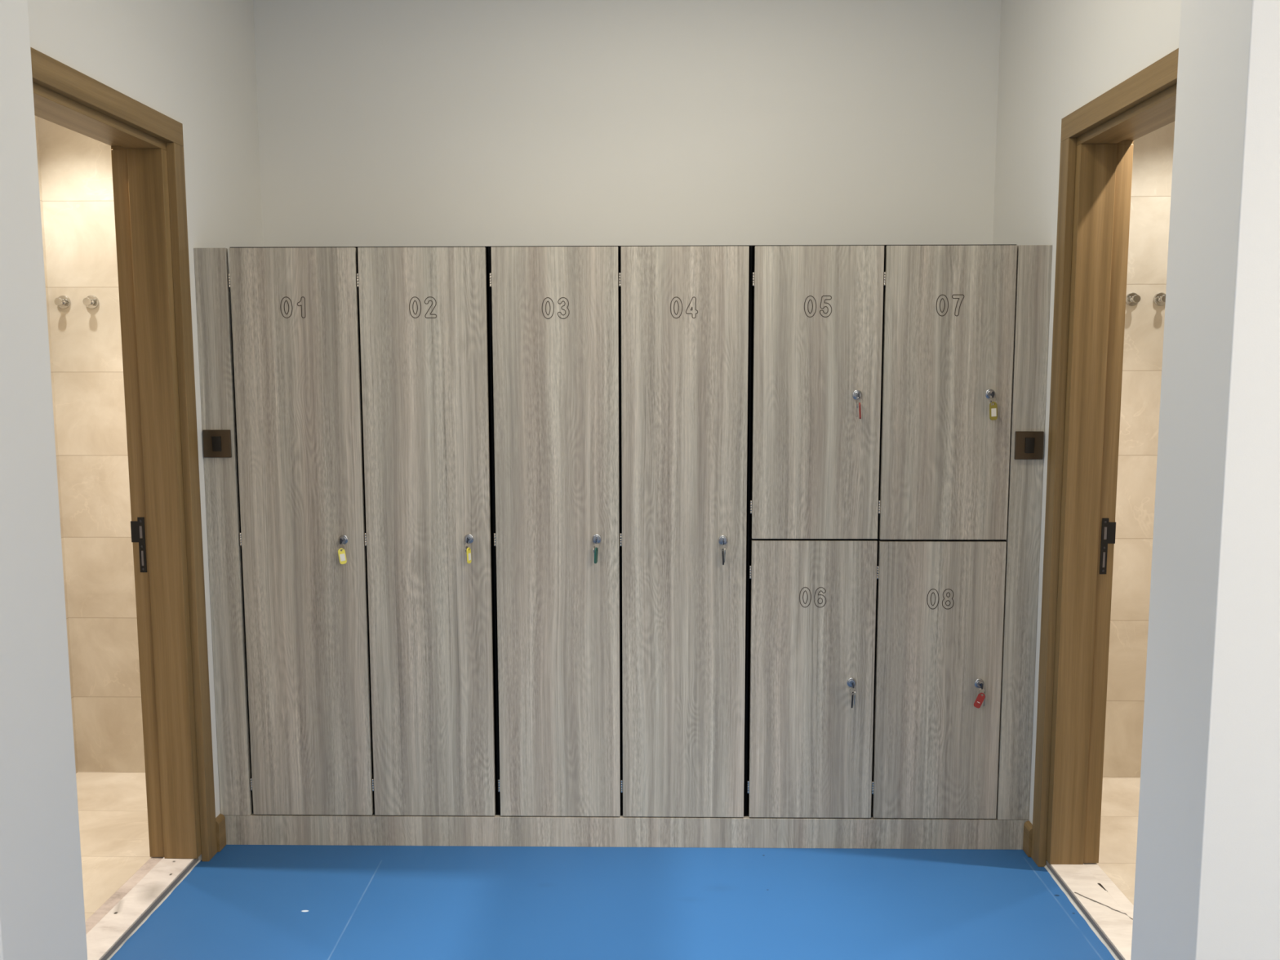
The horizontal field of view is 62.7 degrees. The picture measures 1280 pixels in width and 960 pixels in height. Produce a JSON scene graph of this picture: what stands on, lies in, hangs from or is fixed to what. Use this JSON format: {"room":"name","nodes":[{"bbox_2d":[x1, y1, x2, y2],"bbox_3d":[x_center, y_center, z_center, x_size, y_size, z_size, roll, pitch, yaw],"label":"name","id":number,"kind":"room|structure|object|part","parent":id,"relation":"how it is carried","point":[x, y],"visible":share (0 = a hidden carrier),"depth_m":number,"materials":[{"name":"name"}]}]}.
{"room":"changing room","nodes":[
{"label":"changing room","id":0,"kind":"room"},
{"bbox_2d":[0,0,87,959],"bbox_3d":[-2.380,-0.185,2.053,2.321,3.020,0.284,0,6,1],"label":"wall","id":1,"kind":"structure","parent":0,"point":[42,912],"depth_m":2.09,"materials":[{"name":"white paint"}]},
{"bbox_2d":[35,115,78,773],"bbox_3d":[-2.209,-0.068,3.042,0.100,2.670,1.662,0,6,1],"label":"wall","id":2,"kind":"structure","parent":0,"point":[36,117],"depth_m":3.86,"materials":[{"name":"beige tile"}]},
{"bbox_2d":[27,0,262,860],"bbox_3d":[-1.438,-0.296,3.046,0.150,3.020,1.747,0,6,1],"label":"wall","id":3,"kind":"structure","parent":0,"point":[192,62],"depth_m":3.23,"materials":[{"name":"white paint"}]},
{"bbox_2d":[30,47,217,861],"bbox_3d":[-1.449,0.122,2.740,0.180,2.256,0.992,0,6,1],"label":"door frame","id":4,"kind":"structure","parent":3,"relation":"in","point":[147,144],"depth_m":3.13,"materials":[{"name":"brown wood"}]},
{"bbox_3d":[-1.461,-0.925,2.628,0.152,0.029,0.872,0,6,1],"label":"frame","id":5,"kind":"part","parent":4,"relation":"part of","materials":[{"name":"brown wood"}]},
{"bbox_3d":[-1.373,-0.967,2.618,0.023,0.066,0.992,0,6,1],"label":"casing","id":6,"kind":"part","parent":4,"relation":"part of","materials":[{"name":"brown wood"}]},
{"bbox_3d":[-1.509,0.195,3.164,0.041,0.168,0.006,0,6,1],"label":"strike plate","id":7,"kind":"part","parent":4,"relation":"part of","materials":[{"name":"black metal"}]},
{"bbox_3d":[-1.452,0.103,3.161,0.152,2.153,0.037,0,6,1],"label":"frame","id":8,"kind":"part","parent":4,"relation":"part of","materials":[{"name":"brown wood"}]},
{"bbox_3d":[-1.363,0.104,3.203,0.023,2.190,0.063,0,6,1],"label":"casing","id":9,"kind":"part","parent":4,"relation":"part of","materials":[{"name":"brown wood"}]},
{"bbox_2d":[215,813,226,852],"bbox_3d":[-1.349,1.133,3.375,0.016,0.105,0.052,0,6,1],"label":"baseboard","id":10,"kind":"structure","parent":3,"relation":"attached to","point":[220,819],"depth_m":3.37,"materials":[{"name":"brown wood"}]},
{"bbox_2d":[37,0,1174,777],"bbox_3d":[0.123,-0.361,3.841,4.736,3.070,0.100,0,6,1],"label":"wall","id":11,"kind":"structure","parent":0,"point":[381,122],"depth_m":3.71,"materials":[{"name":"white paint"}]},
{"bbox_2d":[53,295,71,308],"bbox_3d":[-2.089,-0.643,3.791,0.048,0.048,0.042,0,6,1],"label":"robe hook","id":12,"kind":"object","parent":11,"relation":"attached to","point":[62,301],"visible":1,"depth_m":3.80,"materials":[{"name":"silver metal"}]},
{"bbox_3d":[-2.090,-0.641,3.778,0.028,0.028,0.016,0,6,1],"label":"knob","id":13,"kind":"part","parent":12,"relation":"part of","materials":[{"name":"silver metal"}]},
{"bbox_2d":[82,295,98,308],"bbox_3d":[-1.986,-0.643,3.790,0.048,0.048,0.042,0,6,1],"label":"robe hook","id":14,"kind":"object","parent":11,"relation":"attached to","point":[91,301],"visible":1,"depth_m":3.80,"materials":[{"name":"silver metal"}]},
{"bbox_3d":[-1.986,-0.641,3.777,0.028,0.028,0.016,0,6,1],"label":"knob","id":15,"kind":"part","parent":14,"relation":"part of","materials":[{"name":"silver metal"}]},
{"bbox_2d":[1125,292,1140,306],"bbox_3d":[1.753,-0.641,3.726,0.048,0.048,0.042,0,6,1],"label":"robe hook","id":16,"kind":"object","parent":11,"relation":"attached to","point":[1132,299],"visible":0.98,"depth_m":3.73,"materials":[{"name":"silver metal"}]},
{"bbox_3d":[1.753,-0.640,3.713,0.028,0.028,0.016,0,6,1],"label":"knob","id":17,"kind":"part","parent":16,"relation":"part of","materials":[{"name":"silver metal"}]},
{"bbox_2d":[1153,292,1165,306],"bbox_3d":[1.853,-0.641,3.724,0.048,0.048,0.042,0,6,1],"label":"robe hook","id":18,"kind":"object","parent":11,"relation":"attached to","point":[1159,299],"visible":0.81,"depth_m":3.73,"materials":[{"name":"silver metal"}]},
{"bbox_3d":[1.853,-0.640,3.711,0.028,0.028,0.016,0,6,1],"label":"knob","id":19,"kind":"part","parent":18,"relation":"part of","materials":[{"name":"silver metal"}]},
{"bbox_2d":[75,772,1140,959],"bbox_3d":[0.040,1.507,0.891,7.200,0.104,6.374,0,6,1],"label":"floor","id":20,"kind":"structure","parent":0,"point":[247,902],"depth_m":3.05,"materials":[{"name":"blue plastic"}]},
{"bbox_2d":[84,857,201,959],"bbox_3d":[-1.458,1.230,2.873,0.148,0.024,0.867,0,6,1],"label":"threshold","id":21,"kind":"object","parent":20,"relation":"on","point":[108,929],"visible":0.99,"depth_m":2.99,"materials":[{"name":"stone"}]},
{"bbox_2d":[193,248,252,815],"bbox_3d":[-1.310,0.188,3.306,0.097,1.802,0.018,0,6,1],"label":"filler panel","id":22,"kind":"object","parent":20,"relation":"on","point":[211,264],"visible":1,"depth_m":3.30,"materials":[{"name":"grey laminate"}]},
{"bbox_2d":[202,430,231,457],"bbox_3d":[-1.312,-0.112,3.258,0.086,0.086,0.012,0,6,1],"label":"light switch","id":23,"kind":"object","parent":22,"relation":"attached to","point":[216,443],"visible":1,"depth_m":3.26,"materials":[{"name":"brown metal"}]},
{"bbox_2d":[227,246,374,814],"bbox_3d":[-1.055,0.160,3.538,0.396,1.806,0.507,0,6,1],"label":"locker","id":24,"kind":"object","parent":20,"relation":"on","point":[295,317],"visible":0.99,"depth_m":3.29,"materials":[{"name":"grey laminate"}]},
{"bbox_2d":[337,537,346,564],"bbox_3d":[-0.930,0.221,3.271,0.025,0.081,0.026,-5,8,-39],"label":"key","id":25,"kind":"object","parent":24,"relation":"attached to","point":[342,557],"visible":1,"depth_m":3.26,"materials":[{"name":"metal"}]},
{"bbox_2d":[356,246,498,815],"bbox_3d":[-0.657,0.160,3.531,0.404,1.806,0.507,0,6,1],"label":"locker","id":26,"kind":"object","parent":20,"relation":"on","point":[424,311],"visible":1,"depth_m":3.28,"materials":[{"name":"grey laminate"}]},
{"bbox_2d":[464,537,471,563],"bbox_3d":[-0.534,0.218,3.264,0.024,0.081,0.026,-6,9,-44],"label":"key","id":27,"kind":"object","parent":26,"relation":"attached to","point":[468,550],"visible":1,"depth_m":3.26,"materials":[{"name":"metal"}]},
{"bbox_2d":[488,245,622,816],"bbox_3d":[-0.256,0.160,3.524,0.399,1.806,0.507,0,6,1],"label":"locker","id":28,"kind":"object","parent":20,"relation":"on","point":[554,310],"visible":1,"depth_m":3.27,"materials":[{"name":"grey laminate"}]},
{"bbox_2d":[592,537,599,563],"bbox_3d":[-0.138,0.218,3.257,0.020,0.081,0.030,-3,7,-24],"label":"key","id":29,"kind":"object","parent":28,"relation":"attached to","point":[595,549],"visible":1,"depth_m":3.25,"materials":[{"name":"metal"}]},
{"bbox_2d":[224,813,1028,849],"bbox_3d":[-0.057,1.134,3.389,2.599,0.098,0.018,0,6,1],"label":"plinth","id":30,"kind":"object","parent":20,"relation":"on","point":[496,830],"visible":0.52,"depth_m":3.38,"materials":[{"name":"grey laminate"}]},
{"bbox_2d":[618,244,751,817],"bbox_3d":[0.143,0.160,3.518,0.403,1.806,0.507,0,6,1],"label":"locker","id":31,"kind":"object","parent":20,"relation":"on","point":[685,311],"visible":1,"depth_m":3.27,"materials":[{"name":"grey laminate"}]},
{"bbox_2d":[720,538,726,564],"bbox_3d":[0.259,0.222,3.249,0.020,0.081,0.032,3,7,27],"label":"key","id":32,"kind":"object","parent":31,"relation":"attached to","point":[723,544],"visible":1,"depth_m":3.24,"materials":[{"name":"metal"}]},
{"bbox_2d":[746,538,877,817],"bbox_3d":[0.546,0.609,3.560,0.402,0.903,0.507,0,6,1],"label":"locker","id":33,"kind":"object","parent":20,"relation":"on","point":[811,602],"visible":0.99,"depth_m":3.31,"materials":[{"name":"grey laminate"}]},
{"bbox_2d":[748,244,884,538],"bbox_3d":[0.544,-0.289,3.461,0.402,0.902,0.507,0,6,1],"label":"locker","id":34,"kind":"object","parent":33,"relation":"on","point":[816,337],"visible":1,"depth_m":3.21,"materials":[{"name":"grey laminate"}]},
{"bbox_2d":[855,392,862,418],"bbox_3d":[0.665,-0.226,3.194,0.026,0.081,0.025,6,9,43],"label":"key","id":35,"kind":"object","parent":34,"relation":"attached to","point":[858,394],"visible":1,"depth_m":3.19,"materials":[{"name":"metal"}]},
{"bbox_2d":[849,682,856,707],"bbox_3d":[0.669,0.673,3.292,0.020,0.081,0.032,3,7,26],"label":"key","id":36,"kind":"object","parent":33,"relation":"attached to","point":[852,683],"visible":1,"depth_m":3.29,"materials":[{"name":"metal"}]},
{"bbox_2d":[871,538,1006,818],"bbox_3d":[0.944,0.609,3.554,0.401,0.903,0.507,0,6,1],"label":"locker","id":37,"kind":"object","parent":20,"relation":"on","point":[940,603],"visible":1,"depth_m":3.31,"materials":[{"name":"grey laminate"}]},
{"bbox_2d":[877,244,1017,539],"bbox_3d":[0.943,-0.289,3.454,0.401,0.902,0.507,0,6,1],"label":"locker","id":38,"kind":"object","parent":37,"relation":"on","point":[948,311],"visible":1,"depth_m":3.21,"materials":[{"name":"grey laminate"}]},
{"bbox_2d":[989,391,997,420],"bbox_3d":[1.067,-0.225,3.187,0.024,0.087,0.027,-5,8,-36],"label":"key","id":39,"kind":"object","parent":38,"relation":"attached to","point":[993,408],"visible":1,"depth_m":3.18,"materials":[{"name":"metal"}]},
{"bbox_2d":[973,683,986,708],"bbox_3d":[1.062,0.673,3.289,0.037,0.079,0.029,0,6,1],"label":"key","id":40,"kind":"object","parent":37,"relation":"attached to","point":[979,700],"visible":1,"depth_m":3.28,"materials":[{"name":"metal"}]},
{"bbox_2d":[995,244,1052,819],"bbox_3d":[1.191,0.189,3.264,0.100,1.802,0.018,0,6,1],"label":"filler panel","id":41,"kind":"object","parent":20,"relation":"on","point":[1033,265],"visible":1,"depth_m":3.25,"materials":[{"name":"grey laminate"}]},
{"bbox_2d":[1014,431,1044,459],"bbox_3d":[1.192,-0.106,3.216,0.086,0.086,0.012,0,6,1],"label":"light switch","id":42,"kind":"object","parent":41,"relation":"attached to","point":[1028,445],"visible":1,"depth_m":3.21,"materials":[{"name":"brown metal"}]},
{"bbox_2d":[1044,861,1133,959],"bbox_3d":[1.319,1.231,2.826,0.157,0.024,0.867,0,6,1],"label":"threshold","id":43,"kind":"object","parent":20,"relation":"on","point":[1104,908],"visible":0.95,"depth_m":3.00,"materials":[{"name":"stone"}]},
{"bbox_2d":[992,0,1181,865],"bbox_3d":[1.311,-0.294,2.985,0.150,3.020,1.774,0,6,1],"label":"wall","id":44,"kind":"structure","parent":0,"point":[1056,57],"depth_m":3.19,"materials":[{"name":"white paint"}]},
{"bbox_2d":[1022,820,1032,857],"bbox_3d":[1.233,1.138,3.331,0.017,0.097,0.052,0,6,1],"label":"baseboard","id":45,"kind":"structure","parent":44,"relation":"attached to","point":[1028,826],"depth_m":3.32,"materials":[{"name":"brown wood"}]},
{"bbox_2d":[1031,48,1178,866],"bbox_3d":[1.312,0.123,2.693,0.180,2.256,0.992,0,6,1],"label":"door frame","id":46,"kind":"structure","parent":44,"relation":"in","point":[1097,138],"depth_m":3.09,"materials":[{"name":"brown wood"}]},
{"bbox_3d":[1.242,0.105,3.159,0.023,2.190,0.063,0,6,1],"label":"casing","id":47,"kind":"part","parent":46,"relation":"part of","materials":[{"name":"brown wood"}]},
{"bbox_3d":[1.329,0.104,3.114,0.152,2.153,0.037,0,6,1],"label":"frame","id":48,"kind":"part","parent":46,"relation":"part of","materials":[{"name":"brown wood"}]},
{"bbox_3d":[1.386,0.196,3.115,0.041,0.168,0.006,0,6,1],"label":"strike plate","id":49,"kind":"part","parent":46,"relation":"part of","materials":[{"name":"black metal"}]},
{"bbox_3d":[1.232,-0.966,2.574,0.023,0.066,0.992,0,6,1],"label":"casing","id":50,"kind":"part","parent":46,"relation":"part of","materials":[{"name":"brown wood"}]},
{"bbox_3d":[1.320,-0.925,2.581,0.152,0.029,0.872,0,6,1],"label":"frame","id":51,"kind":"part","parent":46,"relation":"part of","materials":[{"name":"brown wood"}]},
{"bbox_2d":[1130,0,1279,959],"bbox_3d":[2.351,-0.182,1.958,2.616,3.020,0.256,0,6,1],"label":"wall","id":52,"kind":"structure","parent":0,"point":[1207,878],"depth_m":1.94,"materials":[{"name":"white paint"}]}
]}

